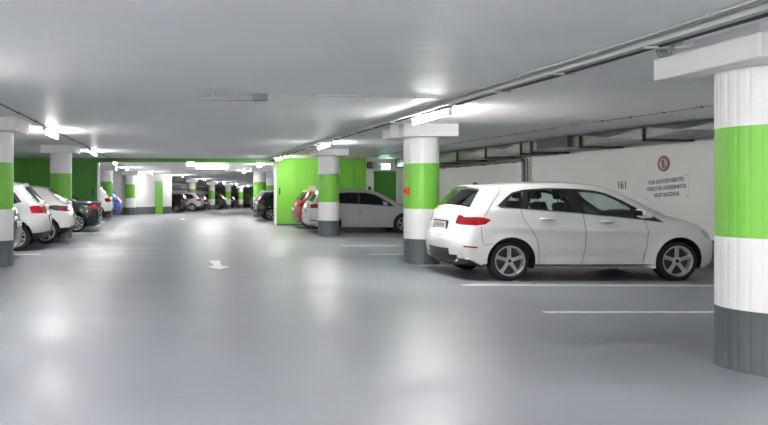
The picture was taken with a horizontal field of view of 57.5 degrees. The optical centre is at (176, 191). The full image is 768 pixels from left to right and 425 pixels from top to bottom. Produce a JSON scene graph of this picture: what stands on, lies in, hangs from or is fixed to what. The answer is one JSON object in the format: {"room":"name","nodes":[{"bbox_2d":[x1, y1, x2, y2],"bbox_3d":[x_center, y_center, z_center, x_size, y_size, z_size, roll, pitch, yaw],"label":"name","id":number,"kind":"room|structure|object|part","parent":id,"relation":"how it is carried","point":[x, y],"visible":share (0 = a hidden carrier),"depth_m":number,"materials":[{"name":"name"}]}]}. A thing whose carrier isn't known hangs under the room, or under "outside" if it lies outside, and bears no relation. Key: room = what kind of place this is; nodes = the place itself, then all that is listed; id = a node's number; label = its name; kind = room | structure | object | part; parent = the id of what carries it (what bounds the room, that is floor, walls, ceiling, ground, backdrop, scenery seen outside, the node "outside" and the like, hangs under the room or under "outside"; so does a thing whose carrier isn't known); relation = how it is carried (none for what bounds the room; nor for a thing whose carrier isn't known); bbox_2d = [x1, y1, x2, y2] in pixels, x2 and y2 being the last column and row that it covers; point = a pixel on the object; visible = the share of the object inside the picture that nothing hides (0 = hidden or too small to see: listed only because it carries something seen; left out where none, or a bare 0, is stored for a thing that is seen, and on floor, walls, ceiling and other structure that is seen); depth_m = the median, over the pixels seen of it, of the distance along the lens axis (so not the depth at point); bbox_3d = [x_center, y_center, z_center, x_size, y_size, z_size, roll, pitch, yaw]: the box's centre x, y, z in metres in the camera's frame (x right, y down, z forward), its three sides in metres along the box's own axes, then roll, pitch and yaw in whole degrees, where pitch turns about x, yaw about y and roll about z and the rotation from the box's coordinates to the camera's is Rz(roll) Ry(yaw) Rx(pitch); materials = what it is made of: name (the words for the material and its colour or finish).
{"room":"parking garage","nodes":[
{"label":"parking garage","id":0,"kind":"room"},
{"bbox_2d":[14,158,99,224],"bbox_3d":[-5.822,-0.020,28.093,4.955,3.000,0.235,0,0,0],"label":"wall","id":1,"kind":"structure","parent":0,"point":[32,171],"depth_m":28.00,"materials":[{"name":"paint"}]},
{"bbox_2d":[99,158,274,161],"bbox_3d":[0.425,-1.370,28.095,7.590,0.200,0.250,0,0,0],"label":"trim","id":2,"kind":"structure","parent":1,"relation":"attached to","point":[100,159],"depth_m":27.97,"materials":[{"name":"green paint"}]},
{"bbox_2d":[112,171,124,214],"bbox_3d":[-5.679,0.071,42.896,5.536,3.035,0.200,0,0,-17],"label":"wall","id":3,"kind":"structure","parent":0,"point":[118,180],"depth_m":43.35,"materials":[{"name":"white paint"}]},
{"bbox_2d":[136,172,170,214],"bbox_3d":[-1.814,0.116,46.096,0.200,3.080,5.524,0,0,27],"label":"wall","id":4,"kind":"structure","parent":0,"point":[145,182],"depth_m":45.65,"materials":[{"name":"white paint"}]},
{"bbox_2d":[155,181,162,213],"bbox_3d":[-1.299,0.417,46.784,0.060,2.340,1.020,0,0,28],"label":"door","id":5,"kind":"structure","parent":4,"relation":"in","point":[158,184],"depth_m":46.66,"materials":[{"name":"green paint"}]},
{"bbox_2d":[171,175,171,212],"bbox_3d":[-3.298,0.163,49.396,5.968,3.035,0.200,0,0,16],"label":"wall","id":6,"kind":"structure","parent":0,"point":[171,175],"depth_m":48.64,"materials":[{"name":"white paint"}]},
{"bbox_2d":[172,183,217,194],"bbox_3d":[0.104,0.494,73.077,12.993,3.653,45.954,0,0,0],"label":"wall","id":7,"kind":"structure","parent":0,"point":[199,192],"depth_m":76.79,"materials":[{"name":"white paint"}]},
{"bbox_2d":[218,187,252,206],"bbox_3d":[18.262,0.760,92.099,25.523,3.055,3.199,0,0,0],"label":"wall","id":8,"kind":"structure","parent":0,"point":[247,191],"depth_m":92.98,"materials":[{"name":"green paint"}]},
{"bbox_2d":[274,159,365,224],"bbox_3d":[6.173,-0.020,28.093,3.955,3.000,0.235,0,0,0],"label":"wall","id":9,"kind":"structure","parent":0,"point":[292,176],"depth_m":28.00,"materials":[{"name":"paint"}]},
{"bbox_2d":[0,207,767,424],"bbox_3d":[11.500,1.987,41.500,41.000,1.054,111.000,0,0,0],"label":"floor","id":10,"kind":"structure","parent":0,"point":[127,321],"depth_m":6.41,"materials":[{"name":"grey concrete"}]},
{"bbox_2d":[0,116,28,266],"bbox_3d":[-3.600,-0.020,12.900,1.080,2.960,1.080,0,0,0],"label":"column","id":11,"kind":"structure","parent":10,"relation":"on","point":[10,126],"depth_m":12.69,"materials":[{"name":"white paint"}]},
{"bbox_2d":[14,206,22,247],"bbox_3d":[-5.663,0.681,13.899,4.558,1.558,2.200,0,0,2],"label":"estate car","id":12,"kind":"object","parent":10,"relation":"on","point":[18,234],"visible":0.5,"depth_m":13.92,"materials":[{"name":"white paint"}]},
{"bbox_2d":[14,182,51,250],"bbox_3d":[-5.540,0.600,16.624,4.601,1.720,2.193,0,0,-5],"label":"car","id":13,"kind":"object","parent":10,"relation":"on","point":[35,214],"visible":0.69,"depth_m":15.99,"materials":[{"name":"white paint"},{"name":"rubber"},{"name":"dark glass"}]},
{"bbox_2d":[29,205,47,213],"bbox_3d":[-3.384,0.453,16.170,0.200,0.226,0.642,0,0,28],"label":"tail light","id":14,"kind":"object","parent":13,"relation":"attached to","point":[33,209],"depth_m":16.00,"materials":[{"name":"red"}]},
{"bbox_2d":[30,185,75,243],"bbox_3d":[-5.430,0.631,18.891,4.901,1.658,2.253,0,0,-5],"label":"car","id":15,"kind":"object","parent":10,"relation":"on","point":[61,208],"visible":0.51,"depth_m":18.24,"materials":[{"name":"white paint"}]},
{"bbox_2d":[59,207,71,210],"bbox_3d":[-3.117,0.503,18.487,0.140,0.127,0.705,0,0,20],"label":"tail light","id":16,"kind":"object","parent":15,"relation":"attached to","point":[60,208],"depth_m":18.28,"materials":[{"name":"red"}]},
{"bbox_2d":[40,145,79,237],"bbox_3d":[-3.680,-0.020,20.600,1.080,2.960,1.080,0,0,0],"label":"column","id":17,"kind":"structure","parent":10,"relation":"on","point":[60,155],"depth_m":20.28,"materials":[{"name":"white paint"}]},
{"bbox_2d":[72,195,101,231],"bbox_3d":[-5.221,0.712,24.065,4.872,1.497,2.226,0,0,-9],"label":"car","id":18,"kind":"object","parent":10,"relation":"on","point":[89,212],"visible":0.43,"depth_m":23.31,"materials":[{"name":"black paint"}]},
{"bbox_2d":[89,204,100,208],"bbox_3d":[-2.912,0.560,23.559,0.196,0.180,0.726,0,0,30],"label":"tail light","id":19,"kind":"object","parent":18,"relation":"attached to","point":[91,206],"depth_m":23.36,"materials":[{"name":"red"}]},
{"bbox_2d":[100,187,113,216],"bbox_3d":[-5.644,0.600,34.180,4.602,1.720,2.191,0,0,-8],"label":"car","id":20,"kind":"object","parent":10,"relation":"on","point":[107,206],"visible":0.21,"depth_m":33.48,"materials":[{"name":"white paint"}]},
{"bbox_2d":[100,166,116,217],"bbox_3d":[-3.980,-0.012,36.600,1.080,2.960,1.080,0,0,0],"label":"column","id":21,"kind":"structure","parent":10,"relation":"on","point":[105,171],"depth_m":36.28,"materials":[{"name":"white paint"}]},
{"bbox_2d":[112,191,121,214],"bbox_3d":[-5.574,0.727,39.145,4.557,1.558,2.203,0,0,-4],"label":"estate car","id":22,"kind":"object","parent":10,"relation":"on","point":[116,199],"visible":0.16,"depth_m":38.47,"materials":[{"name":"blue paint"}]},
{"bbox_2d":[122,171,138,214],"bbox_3d":[-3.100,0.082,43.200,1.080,2.958,1.080,0,0,0],"label":"column","id":23,"kind":"structure","parent":10,"relation":"on","point":[130,176],"depth_m":42.90,"materials":[{"name":"white paint"}]},
{"bbox_2d":[172,193,189,211],"bbox_3d":[-1.244,0.923,53.902,4.557,1.558,2.203,0,0,16],"label":"estate car","id":24,"kind":"object","parent":10,"relation":"on","point":[180,202],"visible":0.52,"depth_m":52.72,"materials":[{"name":"black paint"}]},
{"bbox_2d":[177,192,203,210],"bbox_3d":[0.186,0.922,59.571,4.602,1.720,2.191,0,0,20],"label":"car","id":25,"kind":"object","parent":10,"relation":"on","point":[193,197],"visible":0.48,"depth_m":58.47,"materials":[{"name":"silver metal"}]},
{"bbox_2d":[186,180,197,210],"bbox_3d":[1.380,0.325,60.000,1.080,2.943,1.080,0,0,0],"label":"column","id":26,"kind":"structure","parent":10,"relation":"on","point":[191,183],"depth_m":59.68,"materials":[{"name":"white paint"}]},
{"bbox_2d":[198,195,209,210],"bbox_3d":[0.907,1.059,63.602,4.557,1.558,2.203,0,0,16],"label":"estate car","id":27,"kind":"object","parent":10,"relation":"on","point":[206,200],"visible":0.23,"depth_m":62.55,"materials":[{"name":"black paint"}]},
{"bbox_2d":[206,182,216,209],"bbox_3d":[3.630,0.441,68.000,1.080,2.935,1.080,0,0,0],"label":"column","id":28,"kind":"structure","parent":10,"relation":"on","point":[211,185],"depth_m":67.68,"materials":[{"name":"white paint"}]},
{"bbox_2d":[202,194,226,209],"bbox_3d":[3.066,1.069,70.071,4.602,1.720,2.191,0,0,20],"label":"car","id":29,"kind":"object","parent":10,"relation":"on","point":[220,201],"visible":0.43,"depth_m":68.92,"materials":[{"name":"grey paint"}]},
{"bbox_2d":[208,260,229,268],"bbox_3d":[0.809,1.460,12.984,0.434,0.006,1.540,0,0,0],"label":"direction arrow","id":30,"kind":"object","parent":10,"relation":"on","point":[217,265],"visible":1,"depth_m":12.80,"materials":[{"name":"white paint"}]},
{"bbox_2d":[206,195,236,208],"bbox_3d":[4.843,1.255,77.602,4.557,1.558,2.203,0,0,16],"label":"estate car","id":31,"kind":"object","parent":10,"relation":"on","point":[233,200],"visible":0.28,"depth_m":76.47,"materials":[{"name":"black paint"}]},
{"bbox_2d":[223,184,232,208],"bbox_3d":[5.950,0.557,76.000,1.080,2.927,1.080,0,0,0],"label":"column","id":32,"kind":"structure","parent":10,"relation":"on","point":[227,186],"depth_m":75.68,"materials":[{"name":"white paint"}]},
{"bbox_2d":[231,195,245,207],"bbox_3d":[6.675,1.279,85.107,4.600,1.720,2.193,0,0,16],"label":"car","id":33,"kind":"object","parent":10,"relation":"on","point":[234,196],"visible":0.18,"depth_m":84.07,"materials":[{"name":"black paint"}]},
{"bbox_2d":[236,186,244,207],"bbox_3d":[8.100,0.658,83.000,1.080,2.919,1.080,0,0,0],"label":"column","id":34,"kind":"structure","parent":10,"relation":"on","point":[240,188],"depth_m":82.68,"materials":[{"name":"white paint"}]},
{"bbox_2d":[250,197,252,209],"bbox_3d":[8.229,0.919,53.000,4.557,1.558,2.203,0,0,0],"label":"estate car","id":35,"kind":"object","parent":10,"relation":"on","point":[251,201],"visible":0.14,"depth_m":52.53,"materials":[{"name":"grey paint"}]},
{"bbox_2d":[249,167,269,216],"bbox_3d":[4.780,0.017,37.600,1.080,2.931,1.080,0,0,0],"label":"column","id":36,"kind":"structure","parent":10,"relation":"on","point":[259,174],"depth_m":37.28,"materials":[{"name":"white paint"}]},
{"bbox_2d":[253,190,273,219],"bbox_3d":[6.208,0.681,33.465,4.558,1.558,2.200,0,0,-5],"label":"estate car","id":37,"kind":"object","parent":10,"relation":"on","point":[264,200],"visible":0.38,"depth_m":32.69,"materials":[{"name":"black paint"}]},
{"bbox_2d":[266,173,273,207],"bbox_3d":[6.650,0.138,46.000,1.080,2.924,1.080,0,0,0],"label":"column","id":38,"kind":"structure","parent":10,"relation":"on","point":[269,176],"depth_m":45.66,"materials":[{"name":"white paint"}]},
{"bbox_2d":[309,149,348,235],"bbox_3d":[5.050,0.004,21.660,1.080,2.912,1.080,0,0,0],"label":"column","id":39,"kind":"structure","parent":10,"relation":"on","point":[328,159],"depth_m":21.35,"materials":[{"name":"white paint"}]},
{"bbox_2d":[291,189,382,228],"bbox_3d":[6.947,0.681,26.273,4.558,1.558,2.200,0,0,4],"label":"estate car","id":40,"kind":"object","parent":10,"relation":"on","point":[298,204],"visible":0.16,"depth_m":25.70,"materials":[{"name":"red paint"}]},
{"bbox_2d":[302,189,402,232],"bbox_3d":[6.888,0.681,23.715,4.558,1.558,2.200,0,0,-5],"label":"estate car","id":41,"kind":"object","parent":10,"relation":"on","point":[357,207],"visible":0.62,"depth_m":22.89,"materials":[{"name":"grey paint"}]},
{"bbox_2d":[307,204,317,207],"bbox_3d":[4.809,0.518,23.119,0.199,0.156,0.684,0,0,-33],"label":"tail light","id":42,"kind":"object","parent":41,"relation":"attached to","point":[308,205],"depth_m":23.00,"materials":[{"name":"red"}]},
{"bbox_2d":[340,245,402,245],"bbox_3d":[7.160,1.460,17.542,5.480,0.006,0.100,0,0,0],"label":"parking line","id":43,"kind":"object","parent":10,"relation":"on","point":[340,245],"visible":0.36,"depth_m":17.54,"materials":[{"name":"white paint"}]},
{"bbox_2d":[368,254,402,254],"bbox_3d":[7.160,1.460,15.111,5.480,0.006,0.100,0,0,0],"label":"parking line","id":44,"kind":"object","parent":10,"relation":"on","point":[368,254],"visible":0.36,"depth_m":15.06,"materials":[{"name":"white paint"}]},
{"bbox_2d":[382,123,458,263],"bbox_3d":[4.935,0.029,13.435,1.250,2.862,1.230,0,0,0],"label":"column","id":45,"kind":"structure","parent":10,"relation":"on","point":[420,141],"depth_m":13.06,"materials":[{"name":"white paint"}]},
{"bbox_2d":[404,187,409,193],"bbox_3d":[4.676,-0.015,13.233,0.080,0.150,0.120,0,0,-20],"label":"fire alarm box","id":46,"kind":"object","parent":45,"relation":"attached to","point":[406,189],"visible":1,"depth_m":13.19,"materials":[{"name":"orange plastic"}]},
{"bbox_2d":[418,265,485,265],"bbox_3d":[7.325,1.460,12.807,5.150,0.006,0.100,0,0,0],"label":"parking line","id":47,"kind":"object","parent":10,"relation":"on","point":[418,265],"visible":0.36,"depth_m":12.80,"materials":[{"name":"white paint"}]},
{"bbox_2d":[425,181,712,280],"bbox_3d":[6.837,0.640,11.418,4.520,1.639,2.199,0,0,-4],"label":"hatchback car","id":48,"kind":"object","parent":10,"relation":"on","point":[474,225],"visible":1,"depth_m":10.61,"materials":[{"name":"white paint"}]},
{"bbox_3d":[4.641,0.568,11.470,0.024,0.110,0.520,0,0,0],"label":"number plate","id":49,"kind":"part","parent":48,"relation":"part of","materials":[{"name":"grey"}]},
{"bbox_2d":[455,215,490,224],"bbox_3d":[4.858,0.473,10.724,0.565,0.164,0.176,0,0,43],"label":"tail light","id":50,"kind":"object","parent":48,"relation":"attached to","point":[459,219],"depth_m":10.65,"materials":[{"name":"red"}]},
{"bbox_3d":[6.120,0.542,11.470,0.680,0.756,1.200,0,0,0],"label":"seat","id":51,"kind":"part","parent":48,"relation":"part of","materials":[{"name":"grey fabric"}]},
{"bbox_3d":[6.840,0.562,11.830,0.680,0.756,0.500,0,0,0],"label":"seat","id":52,"kind":"part","parent":48,"relation":"part of","materials":[{"name":"grey fabric"}]},
{"bbox_3d":[6.032,0.451,10.574,0.234,0.049,0.068,0,0,0],"label":"door handle","id":53,"kind":"part","parent":48,"relation":"part of","materials":[{"name":"white paint"}]},
{"bbox_3d":[6.840,0.562,11.110,0.680,0.756,0.500,0,0,0],"label":"seat","id":54,"kind":"part","parent":48,"relation":"part of","materials":[{"name":"grey fabric"}]},
{"bbox_3d":[6.580,0.378,10.614,2.642,0.255,0.023,0,0,1],"label":"window trim","id":55,"kind":"part","parent":48,"relation":"part of","materials":[{"name":"silver metal"}]},
{"bbox_2d":[635,210,642,215],"bbox_3d":[7.451,0.348,10.480,0.010,0.085,0.170,0,0,0],"label":"mirror glass","id":56,"kind":"object","parent":48,"relation":"attached to","point":[637,212],"depth_m":10.48,"materials":[{"name":"black mirror"}]},
{"bbox_2d":[636,209,652,218],"bbox_3d":[7.530,0.360,10.480,0.160,0.162,0.220,0,0,0],"label":"mirror","id":57,"kind":"object","parent":48,"relation":"attached to","point":[640,213],"depth_m":10.42,"materials":[{"name":"white paint"}]},
{"bbox_2d":[460,284,713,285],"bbox_3d":[7.175,1.460,10.100,5.453,0.006,0.110,0,0,1],"label":"parking line","id":58,"kind":"object","parent":10,"relation":"on","point":[460,284],"visible":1,"depth_m":10.08,"materials":[{"name":"white paint"}]},
{"bbox_2d":[543,311,713,312],"bbox_3d":[7.175,1.460,7.875,5.450,0.006,0.100,0,0,0],"label":"parking line","id":59,"kind":"object","parent":10,"relation":"on","point":[543,311],"visible":0.83,"depth_m":7.89,"materials":[{"name":"white paint"}]},
{"bbox_2d":[654,22,767,376],"bbox_3d":[4.880,0.076,5.360,1.120,2.767,1.080,0,0,0],"label":"column","id":60,"kind":"structure","parent":10,"relation":"on","point":[736,60],"depth_m":5.25,"materials":[{"name":"white paint"}]},
{"bbox_2d":[0,0,767,186],"bbox_3d":[11.500,-1.114,41.500,41.000,1.152,111.000,0,0,0],"label":"ceiling","id":61,"kind":"structure","parent":0,"point":[116,78],"depth_m":7.34,"materials":[{"name":"white paint"}]},
{"bbox_2d":[42,127,58,138],"bbox_3d":[-2.950,-1.356,15.200,0.096,0.145,1.524,0,0,0],"label":"light","id":62,"kind":"object","parent":61,"relation":"attached to","point":[46,130],"visible":1,"depth_m":14.96,"materials":[{"name":"white plastic"}]},
{"bbox_2d":[0,103,108,157],"bbox_3d":[-2.860,-1.418,7.500,0.048,0.047,40.800,0,0,0],"label":"cable","id":63,"kind":"object","parent":61,"relation":"attached to","point":[0,103],"visible":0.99,"depth_m":13.63,"materials":[{"name":"grey plastic"}]},
{"bbox_2d":[89,149,96,155],"bbox_3d":[-2.950,-1.360,22.900,0.096,0.145,1.524,0,0,0],"label":"light","id":64,"kind":"object","parent":61,"relation":"attached to","point":[93,152],"visible":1,"depth_m":22.59,"materials":[{"name":"white plastic"}]},
{"bbox_2d":[186,162,194,165],"bbox_3d":[0.620,-1.285,29.323,0.390,0.280,0.075,0,0,0],"label":"exit sign","id":65,"kind":"object","parent":61,"relation":"hanging from","point":[187,163],"visible":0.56,"depth_m":29.29,"materials":[{"name":"white plastic"}]},
{"bbox_2d":[142,171,244,185],"bbox_3d":[3.450,-1.000,63.500,11.567,0.680,41.419,0,0,0],"label":"rail","id":66,"kind":"object","parent":61,"relation":"hanging from","point":[142,171],"visible":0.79,"depth_m":55.02,"materials":[{"name":"white metal"}]},
{"bbox_2d":[172,184,219,190],"bbox_3d":[0.081,-0.481,70.794,11.922,0.954,41.166,0,0,0],"label":"air duct","id":67,"kind":"object","parent":61,"relation":"hanging from","point":[183,187],"visible":0.36,"depth_m":73.62,"materials":[{"name":"grey"}]},
{"bbox_2d":[196,166,227,168],"bbox_3d":[1.950,-1.336,36.300,1.774,0.145,0.096,0,0,0],"label":"light","id":68,"kind":"object","parent":61,"relation":"attached to","point":[198,167],"visible":1,"depth_m":36.28,"materials":[{"name":"white plastic"}]},
{"bbox_2d":[204,93,267,100],"bbox_3d":[0.820,-1.314,9.050,0.880,0.100,0.120,0,0,0],"label":"ceiling fixture","id":69,"kind":"object","parent":61,"relation":"attached to","point":[255,96],"visible":1,"depth_m":9.02,"materials":[{"name":"grey plastic"}]},
{"bbox_2d":[318,141,332,149],"bbox_3d":[4.160,-1.298,18.300,0.096,0.145,1.524,0,0,0],"label":"light","id":70,"kind":"object","parent":61,"relation":"attached to","point":[328,144],"visible":0.67,"depth_m":18.08,"materials":[{"name":"white plastic"}]},
{"bbox_2d":[269,95,451,98],"bbox_3d":[2.565,-1.323,9.050,2.570,0.062,0.040,0,0,0],"label":"cable","id":71,"kind":"object","parent":61,"relation":"attached to","point":[414,97],"visible":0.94,"depth_m":9.04,"materials":[{"name":"grey plastic"}]},
{"bbox_2d":[381,164,389,168],"bbox_3d":[8.920,-1.170,27.773,0.370,0.450,0.075,0,0,0],"label":"exit sign","id":72,"kind":"object","parent":61,"relation":"hanging from","point":[383,166],"visible":0.96,"depth_m":27.74,"materials":[{"name":"white plastic"}]},
{"bbox_2d":[412,107,452,124],"bbox_3d":[4.160,-1.237,10.650,0.096,0.145,1.524,0,0,0],"label":"light","id":73,"kind":"object","parent":61,"relation":"attached to","point":[448,111],"visible":0.68,"depth_m":10.54,"materials":[{"name":"white plastic"}]},
{"bbox_2d":[265,0,767,159],"bbox_3d":[3.925,-1.298,7.500,0.341,0.237,40.800,0,0,0],"label":"pipe","id":74,"kind":"object","parent":61,"relation":"attached to","point":[750,10],"visible":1,"depth_m":6.03,"materials":[{"name":"grey metal"}]},
{"bbox_2d":[655,43,674,57],"bbox_3d":[4.150,-1.199,5.520,0.090,0.108,0.160,0,0,0],"label":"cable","id":75,"kind":"object","parent":74,"relation":"attached to","point":[673,45],"visible":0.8,"depth_m":5.52,"materials":[{"name":"grey plastic"}]},
{"bbox_2d":[675,38,693,48],"bbox_3d":[4.152,-1.217,5.320,0.095,0.077,0.100,0,0,0],"label":"junction box","id":76,"kind":"object","parent":74,"relation":"attached to","point":[688,43],"visible":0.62,"depth_m":5.27,"materials":[{"name":"white plastic"}]},
{"bbox_2d":[360,105,713,158],"bbox_3d":[7.750,-1.281,15.450,0.032,0.246,24.900,0,0,0],"label":"cable","id":77,"kind":"object","parent":61,"relation":"attached to","point":[712,105],"visible":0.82,"depth_m":12.54,"materials":[{"name":"grey plastic"}]},
{"bbox_2d":[395,119,713,167],"bbox_3d":[9.736,-1.188,16.225,1.088,0.385,22.694,0,0,0],"label":"air duct","id":78,"kind":"object","parent":61,"relation":"hanging from","point":[669,132],"visible":0.73,"depth_m":14.96,"materials":[{"name":"metal"}]},
{"bbox_3d":[9.768,-1.174,21.550,1.025,0.357,0.044,0,0,0],"label":"hanger frame","id":79,"kind":"part","parent":78,"relation":"part of","materials":[{"name":"grey metal"}]},
{"bbox_3d":[9.768,-1.166,19.550,1.025,0.341,0.044,0,0,0],"label":"hanger frame","id":80,"kind":"part","parent":78,"relation":"part of","materials":[{"name":"grey metal"}]},
{"bbox_3d":[9.768,-1.156,17.550,1.025,0.323,0.044,0,0,0],"label":"hanger frame","id":81,"kind":"part","parent":78,"relation":"part of","materials":[{"name":"grey metal"}]},
{"bbox_3d":[9.768,-1.154,17.050,1.025,0.318,0.044,0,0,0],"label":"hanger frame","id":82,"kind":"part","parent":78,"relation":"part of","materials":[{"name":"grey metal"}]},
{"bbox_2d":[536,136,569,149],"bbox_3d":[9.231,-1.188,15.985,0.078,0.265,1.310,0,0,0],"label":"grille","id":83,"kind":"object","parent":78,"relation":"attached to","point":[561,142],"depth_m":15.90,"materials":[{"name":"grey"}]},
{"bbox_3d":[9.768,-1.144,14.980,1.025,0.299,0.044,0,0,0],"label":"hanger frame","id":84,"kind":"part","parent":78,"relation":"part of","materials":[{"name":"grey metal"}]},
{"bbox_3d":[9.768,-1.134,12.940,1.025,0.279,0.044,0,0,0],"label":"hanger frame","id":85,"kind":"part","parent":78,"relation":"part of","materials":[{"name":"grey metal"}]},
{"bbox_2d":[366,159,402,203],"bbox_3d":[10.225,-0.020,28.100,4.150,3.000,0.200,0,0,0],"label":"door surround","id":86,"kind":"object","parent":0,"point":[376,163],"visible":0.21,"depth_m":28.00,"materials":[{"name":"white paint"}]},
{"bbox_2d":[367,162,371,167],"bbox_3d":[8.270,-1.130,27.910,0.220,0.280,0.160,0,0,0],"label":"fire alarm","id":87,"kind":"object","parent":86,"relation":"attached to","point":[369,164],"visible":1,"depth_m":27.87,"materials":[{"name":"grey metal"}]},
{"bbox_2d":[372,170,397,202],"bbox_3d":[8.965,0.265,28.040,1.090,2.390,0.140,0,0,0],"label":"door","id":88,"kind":"structure","parent":86,"relation":"attached to","point":[384,182],"depth_m":28.06,"materials":[{"name":"green paint"}]},
{"bbox_2d":[439,135,713,267],"bbox_3d":[10.400,-0.025,7.500,0.200,3.010,41.000,0,0,0],"label":"wall","id":89,"kind":"structure","parent":0,"point":[634,163],"depth_m":14.99,"materials":[{"name":"white paint"}]},
{"bbox_2d":[439,158,527,181],"bbox_3d":[10.200,0.223,23.406,0.190,2.475,8.988,0,0,0],"label":"pipe","id":90,"kind":"object","parent":89,"relation":"attached to","point":[524,166],"visible":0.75,"depth_m":20.04,"materials":[{"name":"grey"}]},
{"bbox_2d":[618,181,625,188],"bbox_3d":[10.297,-0.152,15.040,0.004,0.185,0.260,0,0,0],"label":"number","id":91,"kind":"object","parent":89,"relation":"attached to","point":[618,181],"visible":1,"depth_m":15.02,"materials":[{"name":"grey"}]},
{"bbox_2d":[658,156,669,171],"bbox_3d":[10.289,-0.590,13.750,0.021,0.336,0.336,0,0,0],"label":"no smoking sign","id":92,"kind":"object","parent":89,"relation":"attached to","point":[663,162],"visible":1,"depth_m":13.74,"materials":[{"name":"red"}]},
{"bbox_2d":[645,174,688,200],"bbox_3d":[10.290,-0.080,13.680,0.015,0.562,1.230,0,0,0],"label":"wall sign","id":93,"kind":"object","parent":89,"relation":"attached to","point":[674,186],"visible":1,"depth_m":13.63,"materials":[{"name":"white"}]}
]}

